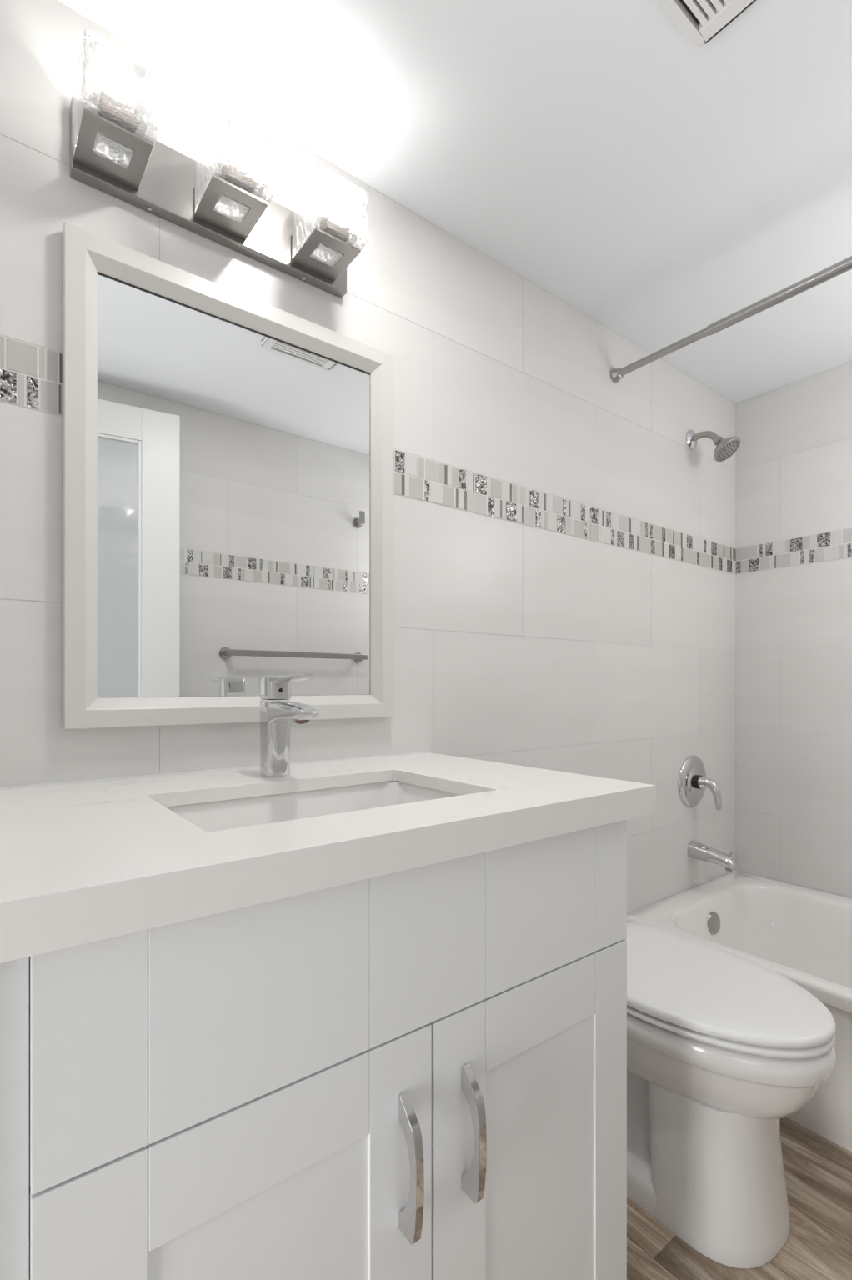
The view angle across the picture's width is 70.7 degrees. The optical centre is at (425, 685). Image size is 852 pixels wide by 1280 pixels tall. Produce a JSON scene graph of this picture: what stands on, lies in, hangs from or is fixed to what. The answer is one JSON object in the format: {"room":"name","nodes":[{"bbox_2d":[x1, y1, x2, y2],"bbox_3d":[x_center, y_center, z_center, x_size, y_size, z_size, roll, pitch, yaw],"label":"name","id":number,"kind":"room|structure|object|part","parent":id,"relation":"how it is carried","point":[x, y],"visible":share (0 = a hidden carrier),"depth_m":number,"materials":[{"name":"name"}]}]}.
{"room":"bathroom","nodes":[
{"label":"bathroom","id":0,"kind":"room"},
{"bbox_2d":[0,0,735,914],"bbox_3d":[0.186,-0.003,1.586,2.625,2.146,0.090,0,0,-37],"label":"wall","id":1,"kind":"structure","parent":0,"point":[514,643],"depth_m":1.43,"materials":[{"name":"tile"}]},
{"bbox_2d":[70,85,360,298],"bbox_3d":[-0.324,-0.860,1.039,0.492,0.114,0.155,0,0,-37],"label":"vanity light","id":2,"kind":"object","parent":1,"relation":"attached to","point":[108,155],"visible":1,"depth_m":1.03,"materials":[{"name":"silver metal"}]},
{"bbox_2d":[97,91,136,134],"bbox_3d":[-0.458,-0.846,0.893,0.048,0.026,0.026,0,0,-38],"label":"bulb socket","id":3,"kind":"object","parent":2,"relation":"attached to","point":[112,107],"depth_m":0.88,"materials":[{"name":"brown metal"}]},
{"bbox_3d":[-0.458,-0.874,0.893,0.020,0.028,0.020,0,0,-38],"label":"bulb","id":4,"kind":"part","parent":2,"relation":"part of","materials":[{"name":"white glass"}]},
{"bbox_3d":[-0.313,-0.874,1.004,0.020,0.028,0.020,0,0,-38],"label":"bulb","id":5,"kind":"part","parent":2,"relation":"part of","materials":[{"name":"white glass"}]},
{"bbox_2d":[221,159,254,194],"bbox_3d":[-0.313,-0.846,1.004,0.048,0.026,0.026,0,0,-38],"label":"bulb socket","id":6,"kind":"object","parent":2,"relation":"attached to","point":[234,172],"depth_m":0.99,"materials":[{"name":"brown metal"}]},
{"bbox_2d":[320,212,349,242],"bbox_3d":[-0.169,-0.846,1.115,0.048,0.026,0.026,0,0,-38],"label":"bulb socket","id":7,"kind":"object","parent":2,"relation":"attached to","point":[331,223],"depth_m":1.11,"materials":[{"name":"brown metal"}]},
{"bbox_3d":[-0.169,-0.874,1.115,0.020,0.028,0.020,0,0,-38],"label":"bulb","id":8,"kind":"part","parent":2,"relation":"part of","materials":[{"name":"white glass"}]},
{"bbox_2d":[61,221,393,729],"bbox_3d":[-0.321,-0.325,1.124,0.616,0.784,0.024,0,0,-37],"label":"wall mirror","id":9,"kind":"object","parent":1,"relation":"attached to","point":[227,487],"visible":1,"depth_m":1.08,"materials":[{"name":"white paint"}]},
{"bbox_2d":[97,273,369,697],"bbox_3d":[-0.327,-0.324,1.131,0.518,0.686,0.004,0,0,-38],"label":"mirror glass","id":10,"kind":"object","parent":9,"relation":"attached to","point":[233,460],"depth_m":1.10,"materials":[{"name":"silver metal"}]},
{"bbox_2d":[0,335,735,574],"bbox_3d":[0.215,-0.475,1.552,2.431,0.099,0.002,0,0,-37],"label":"trim","id":11,"kind":"structure","parent":1,"relation":"attached to","point":[31,375],"depth_m":1.51,"materials":[{"name":"multicoloured tile"}]},
{"bbox_2d":[678,755,721,809],"bbox_3d":[0.959,0.333,2.060,0.180,0.180,0.098,0,0,-37],"label":"shower valve","id":12,"kind":"object","parent":1,"relation":"attached to","point":[692,779],"visible":1,"depth_m":2.06,"materials":[{"name":"silver metal"}]},
{"bbox_3d":[0.968,0.366,2.049,0.043,0.109,0.069,0,0,-38],"label":"lever","id":13,"kind":"part","parent":12,"relation":"part of","materials":[{"name":"silver metal"}]},
{"bbox_2d":[685,429,739,464],"bbox_3d":[0.977,-0.819,2.034,0.092,0.145,0.161,0,0,-37],"label":"shower","id":14,"kind":"object","parent":1,"relation":"attached to","point":[726,447],"visible":1,"depth_m":2.01,"materials":[{"name":"silver metal"}]},
{"bbox_3d":[0.956,-0.847,2.055,0.021,0.053,0.099,0,0,-38],"label":"arm","id":15,"kind":"part","parent":14,"relation":"part of","materials":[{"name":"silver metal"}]},
{"bbox_2d":[687,840,738,874],"bbox_3d":[0.976,0.580,2.039,0.060,0.080,0.152,0,0,-37],"label":"tub spout","id":16,"kind":"object","parent":1,"relation":"attached to","point":[696,850],"visible":1,"depth_m":2.02,"materials":[{"name":"silver metal"}]},
{"bbox_2d":[725,866,732,871],"bbox_3d":[1.010,0.604,1.993,0.034,0.024,0.037,0,0,-38],"label":"outlet","id":17,"kind":"object","parent":16,"relation":"attached to","point":[727,868],"depth_m":1.98,"materials":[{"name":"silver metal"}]},
{"bbox_3d":[1.012,0.564,1.991,0.014,0.019,0.014,0,0,-38],"label":"diverter knob","id":18,"kind":"part","parent":16,"relation":"part of","materials":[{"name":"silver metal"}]},
{"bbox_2d":[610,255,851,382],"bbox_3d":[0.966,-0.942,1.312,0.043,0.043,1.293,0,0,-37],"label":"shower curtain rod","id":19,"kind":"object","parent":1,"relation":"attached to","point":[832,271],"visible":1,"depth_m":1.51,"materials":[{"name":"grey metal"}]},
{"bbox_2d":[57,0,851,404],"bbox_3d":[0.607,-1.116,1.036,2.625,0.080,1.475,0,0,-37],"label":"ceiling","id":20,"kind":"structure","parent":0,"point":[659,187],"depth_m":1.17,"materials":[{"name":"white paint"}]},
{"bbox_2d":[656,0,755,48],"bbox_3d":[0.403,-1.068,0.875,0.240,0.014,0.147,0,0,-37],"label":"ceiling vent","id":21,"kind":"object","parent":20,"relation":"in","point":[700,21],"visible":1,"depth_m":0.95,"materials":[{"name":"white plastic"}]},
{"bbox_2d":[626,1117,851,1279],"bbox_3d":[0.264,1.095,0.580,3.725,0.050,3.000,0,0,-37],"label":"floor","id":22,"kind":"structure","parent":0,"point":[817,1171],"depth_m":1.18,"materials":[{"name":"brown wood"}]},
{"bbox_2d":[0,820,626,1279],"bbox_3d":[-0.207,0.634,0.859,0.914,0.872,0.582,0,0,-37],"label":"vanity cabinet","id":23,"kind":"object","parent":22,"relation":"on","point":[417,1073],"visible":0.83,"depth_m":0.63,"materials":[{"name":"white paint"}]},
{"bbox_3d":[-0.369,0.634,0.434,0.138,0.872,0.018,0,0,-38],"label":"filler panel","id":24,"kind":"part","parent":23,"relation":"part of","materials":[{"name":"white paint"}]},
{"bbox_3d":[-0.154,0.680,0.587,0.390,0.570,0.019,0,0,-38],"label":"door","id":25,"kind":"part","parent":23,"relation":"part of","materials":[{"name":"white paint"}]},
{"bbox_3d":[-0.156,0.680,0.588,0.222,0.396,0.016,0,0,-38],"label":"door panel","id":26,"kind":"part","parent":23,"relation":"part of","materials":[{"name":"white paint"}]},
{"bbox_2d":[0,751,655,963],"bbox_3d":[-0.195,0.175,0.874,0.953,0.046,0.574,0,0,-37],"label":"countertop","id":27,"kind":"structure","parent":23,"relation":"on","point":[83,862],"depth_m":0.65,"materials":[{"name":"stone"}]},
{"bbox_2d":[259,674,318,777],"bbox_3d":[-0.230,0.068,1.002,0.047,0.173,0.156,0,0,-37],"label":"faucet","id":28,"kind":"object","parent":27,"relation":"on","point":[276,717],"visible":1,"depth_m":1.02,"materials":[{"name":"silver metal"}]},
{"bbox_3d":[-0.262,0.004,1.045,0.044,0.040,0.048,0,0,-38],"label":"lever","id":29,"kind":"part","parent":28,"relation":"part of","materials":[{"name":"silver metal"}]},
{"bbox_3d":[-0.220,-0.012,0.989,0.040,0.014,0.115,0,0,-38],"label":"lever","id":30,"kind":"part","parent":28,"relation":"part of","materials":[{"name":"silver metal"}]},
{"bbox_3d":[-0.217,0.047,0.987,0.042,0.040,0.116,0,0,-38],"label":"spout","id":31,"kind":"part","parent":28,"relation":"part of","materials":[{"name":"silver metal"}]},
{"bbox_2d":[166,780,460,831],"bbox_3d":[-0.144,0.257,0.872,0.479,0.162,0.324,0,0,-37],"label":"undermount sink","id":32,"kind":"object","parent":27,"relation":"in","point":[247,812],"visible":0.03,"depth_m":0.99,"materials":[{"name":"white ceramic"}]},
{"bbox_3d":[-0.016,0.530,0.659,0.011,0.151,0.034,0,0,-38],"label":"handle","id":33,"kind":"part","parent":23,"relation":"part of","materials":[{"name":"silver metal"}]},
{"bbox_3d":[0.057,0.534,0.716,0.011,0.151,0.034,0,0,-38],"label":"handle","id":34,"kind":"part","parent":23,"relation":"part of","materials":[{"name":"silver metal"}]},
{"bbox_3d":[0.154,0.680,0.824,0.382,0.570,0.019,0,0,-38],"label":"door","id":35,"kind":"part","parent":23,"relation":"part of","materials":[{"name":"white paint"}]},
{"bbox_3d":[0.155,0.680,0.827,0.221,0.396,0.016,0,0,-38],"label":"door panel","id":36,"kind":"part","parent":23,"relation":"part of","materials":[{"name":"white paint"}]},
{"bbox_2d":[625,922,835,1268],"bbox_3d":[0.517,0.707,1.343,0.375,0.724,0.683,0,0,-37],"label":"toilet","id":37,"kind":"object","parent":22,"relation":"on","point":[722,1047],"visible":0.57,"depth_m":1.14,"materials":[{"name":"white ceramic"}]},
{"bbox_3d":[0.565,0.625,1.280,0.375,0.020,0.524,0,0,-38],"label":"lid","id":38,"kind":"part","parent":37,"relation":"part of","materials":[{"name":"white plastic"}]},
{"bbox_3d":[0.566,0.647,1.280,0.372,0.017,0.521,0,0,-38],"label":"seat","id":39,"kind":"part","parent":37,"relation":"part of","materials":[{"name":"white plastic"}]},
{"bbox_2d":[626,871,851,1151],"bbox_3d":[1.281,0.888,1.553,0.744,0.364,1.293,0,0,-37],"label":"bathtub","id":40,"kind":"object","parent":22,"relation":"on","point":[802,935],"visible":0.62,"depth_m":1.97,"materials":[{"name":"white ceramic"}]},
{"bbox_3d":[0.952,0.785,1.987,0.072,0.072,0.019,0,0,-38],"label":"overflow plate","id":41,"kind":"part","parent":40,"relation":"part of","materials":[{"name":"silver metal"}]},
{"bbox_2d":[735,361,851,899],"bbox_3d":[1.613,-0.003,1.808,0.090,2.146,1.295,0,0,-37],"label":"wall","id":42,"kind":"structure","parent":0,"point":[793,454],"depth_m":2.13,"materials":[{"name":"tile"}]},
{"bbox_2d":[735,527,851,574],"bbox_3d":[1.576,-0.475,1.782,0.002,0.099,1.291,0,0,-37],"label":"trim","id":43,"kind":"structure","parent":42,"relation":"attached to","point":[834,545],"depth_m":2.13,"materials":[{"name":"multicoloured tile"}]}
]}

